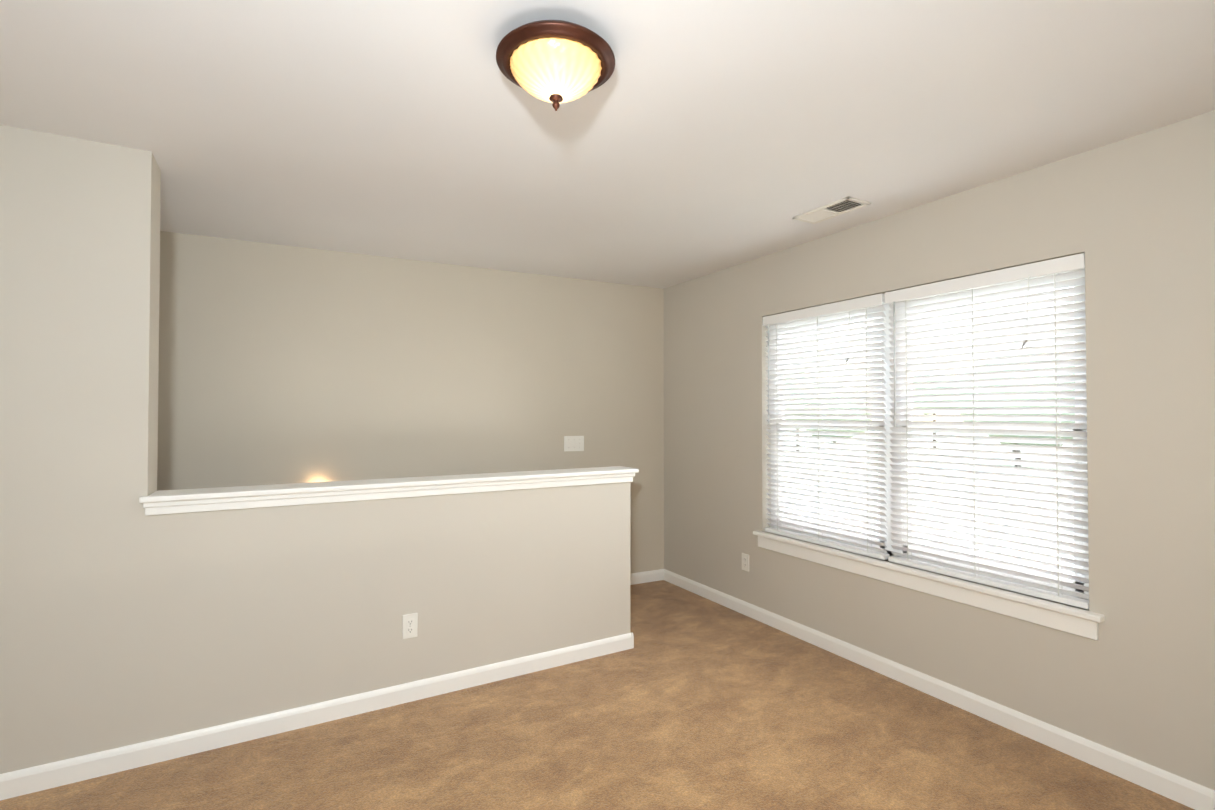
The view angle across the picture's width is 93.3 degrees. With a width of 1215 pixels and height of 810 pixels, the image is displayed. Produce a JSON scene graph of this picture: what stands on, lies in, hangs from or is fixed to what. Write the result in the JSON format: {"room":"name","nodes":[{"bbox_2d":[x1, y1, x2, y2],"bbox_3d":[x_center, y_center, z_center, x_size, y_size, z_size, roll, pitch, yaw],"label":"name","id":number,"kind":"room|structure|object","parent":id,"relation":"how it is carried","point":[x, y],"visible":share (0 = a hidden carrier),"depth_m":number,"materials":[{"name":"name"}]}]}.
{"room":"empty loft room","nodes":[
{"label":"empty loft room","id":0,"kind":"room"},
{"bbox_2d":[0,125,629,773],"bbox_3d":[-1.538,0.206,2.579,3.740,2.440,0.210,0,-1,-30],"label":"wall","id":1,"kind":"structure","parent":0,"point":[79,282],"depth_m":2.29,"materials":[{"name":"beige paint"}]},
{"bbox_2d":[0,632,633,800],"bbox_3d":[-1.423,1.381,2.515,3.614,0.088,0.044,0,-1,-30],"label":"baseboard","id":2,"kind":"structure","parent":1,"relation":"attached to","point":[16,783],"depth_m":2.49,"materials":[{"name":"white wood"}]},
{"bbox_2d":[139,466,638,515],"bbox_3d":[-0.876,0.410,2.915,2.329,0.078,0.216,0,-1,-30],"label":"trim","id":3,"kind":"structure","parent":1,"relation":"on","point":[160,502],"depth_m":2.69,"materials":[{"name":"white wood"}]},
{"bbox_2d":[402,613,417,638],"bbox_3d":[-0.955,1.069,2.774,0.070,0.115,0.008,0,-1,-30],"label":"outlet","id":4,"kind":"object","parent":1,"relation":"attached to","point":[409,625],"visible":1,"depth_m":2.77,"materials":[{"name":"white plastic"}]},
{"bbox_2d":[157,231,663,573],"bbox_3d":[-1.798,0.224,3.761,5.050,2.440,0.140,0,-1,-27],"label":"wall","id":5,"kind":"structure","parent":0,"point":[282,364],"depth_m":3.87,"materials":[{"name":"paint"}]},
{"bbox_2d":[564,436,583,450],"bbox_3d":[-0.256,0.299,4.444,0.165,0.118,0.017,0,-1,-27],"label":"light switch","id":6,"kind":"object","parent":5,"relation":"attached to","point":[573,443],"visible":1,"depth_m":4.45,"materials":[{"name":"white plastic"}]},
{"bbox_2d":[630,569,663,584],"bbox_3d":[-0.981,1.404,4.066,3.260,0.088,0.014,0,-1,-27],"label":"baseboard","id":7,"kind":"structure","parent":5,"relation":"attached to","point":[646,576],"depth_m":4.71,"materials":[{"name":"white wood"}]},
{"bbox_2d":[0,580,1194,809],"bbox_3d":[-0.518,1.476,1.917,4.870,0.120,5.200,0,-1,-30],"label":"floor","id":8,"kind":"structure","parent":0,"point":[690,700],"depth_m":2.36,"materials":[{"name":"carpet"}]},
{"bbox_2d":[0,0,1214,288],"bbox_3d":[-0.518,-1.084,1.955,4.870,0.120,5.200,0,-1,-30],"label":"ceiling","id":9,"kind":"structure","parent":0,"point":[688,140],"depth_m":1.99,"materials":[{"name":"paint"}]},
{"bbox_2d":[496,20,614,110],"bbox_3d":[-0.146,-0.932,1.635,0.338,0.192,0.338,0,-1,-30],"label":"ceiling light","id":10,"kind":"object","parent":9,"relation":"attached to","point":[555,62],"visible":1,"depth_m":1.56,"materials":[{"name":"beige glass"}]},
{"bbox_2d":[793,196,870,223],"bbox_3d":[1.153,-1.004,2.970,0.170,0.010,0.350,0,-1,-30],"label":"ceiling vent","id":11,"kind":"object","parent":9,"relation":"in","point":[833,209],"visible":0.98,"depth_m":2.96,"materials":[{"name":"white metal"}]},
{"bbox_2d":[664,110,1214,789],"bbox_3d":[1.533,0.214,3.112,0.140,2.440,5.200,0,-1,-30],"label":"wall","id":12,"kind":"structure","parent":0,"point":[1132,218],"depth_m":2.33,"materials":[{"name":"beige paint"}]},
{"bbox_2d":[742,553,748,571],"bbox_3d":[0.952,1.087,3.964,0.008,0.115,0.070,0,-1,-30],"label":"outlet","id":13,"kind":"object","parent":12,"relation":"attached to","point":[745,562],"visible":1,"depth_m":3.96,"materials":[{"name":"white plastic"}]},
{"bbox_2d":[758,536,1097,639],"bbox_3d":[1.471,0.898,3.054,0.016,0.079,1.840,0,-1,-30],"label":"apron","id":14,"kind":"object","parent":12,"relation":"attached to","point":[1056,620],"visible":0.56,"depth_m":2.75,"materials":[{"name":"white wood"}]},
{"bbox_2d":[753,530,1104,622],"bbox_3d":[1.492,0.846,3.067,0.117,0.026,1.880,0,-1,-30],"label":"window sill","id":15,"kind":"structure","parent":12,"relation":"attached to","point":[1086,614],"depth_m":2.72,"materials":[{"name":"white wood"}]},
{"bbox_2d":[770,268,1088,599],"bbox_3d":[1.569,0.114,3.122,0.060,1.440,1.780,0,-1,-30],"label":"window","id":16,"kind":"structure","parent":12,"relation":"in","point":[888,493],"depth_m":3.06,"materials":[{"name":"white plastic"}]},
{"bbox_2d":[763,293,889,559],"bbox_3d":[1.280,0.121,3.472,0.076,1.435,0.878,0,-1,-30],"label":"window blind","id":17,"kind":"object","parent":16,"relation":"attached to","point":[860,303],"visible":0.94,"depth_m":3.42,"materials":[{"name":"white plastic"}]},
{"bbox_2d":[885,253,1088,608],"bbox_3d":[1.724,0.109,2.696,0.076,1.435,0.878,0,-1,-30],"label":"window blind","id":18,"kind":"object","parent":16,"relation":"attached to","point":[1076,262],"visible":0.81,"depth_m":2.62,"materials":[{"name":"white plastic"}]},
{"bbox_2d":[664,569,1214,809],"bbox_3d":[1.571,1.386,2.874,0.014,0.088,4.440,0,-1,-30],"label":"baseboard","id":19,"kind":"structure","parent":12,"relation":"attached to","point":[1102,757],"depth_m":2.58,"materials":[{"name":"white wood"}]},
{"label":"outside","id":20,"kind":"structure","parent":0,"visible":0},
{"bbox_2d":[782,428,1073,574],"bbox_3d":[114.165,5.465,65.353,256.670,0.200,300.000,0,-1,-30],"label":"ground","id":21,"kind":"structure","parent":20,"point":[1008,531],"depth_m":29.30,"materials":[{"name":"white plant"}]},
{"bbox_2d":[785,346,1074,466],"bbox_3d":[52.862,-0.292,30.197,26.285,10.642,190.615,0,-1,-30],"label":"trees","id":22,"kind":"object","parent":21,"relation":"on","point":[954,400],"depth_m":46.42,"materials":[{"name":"green plant"}]}
]}

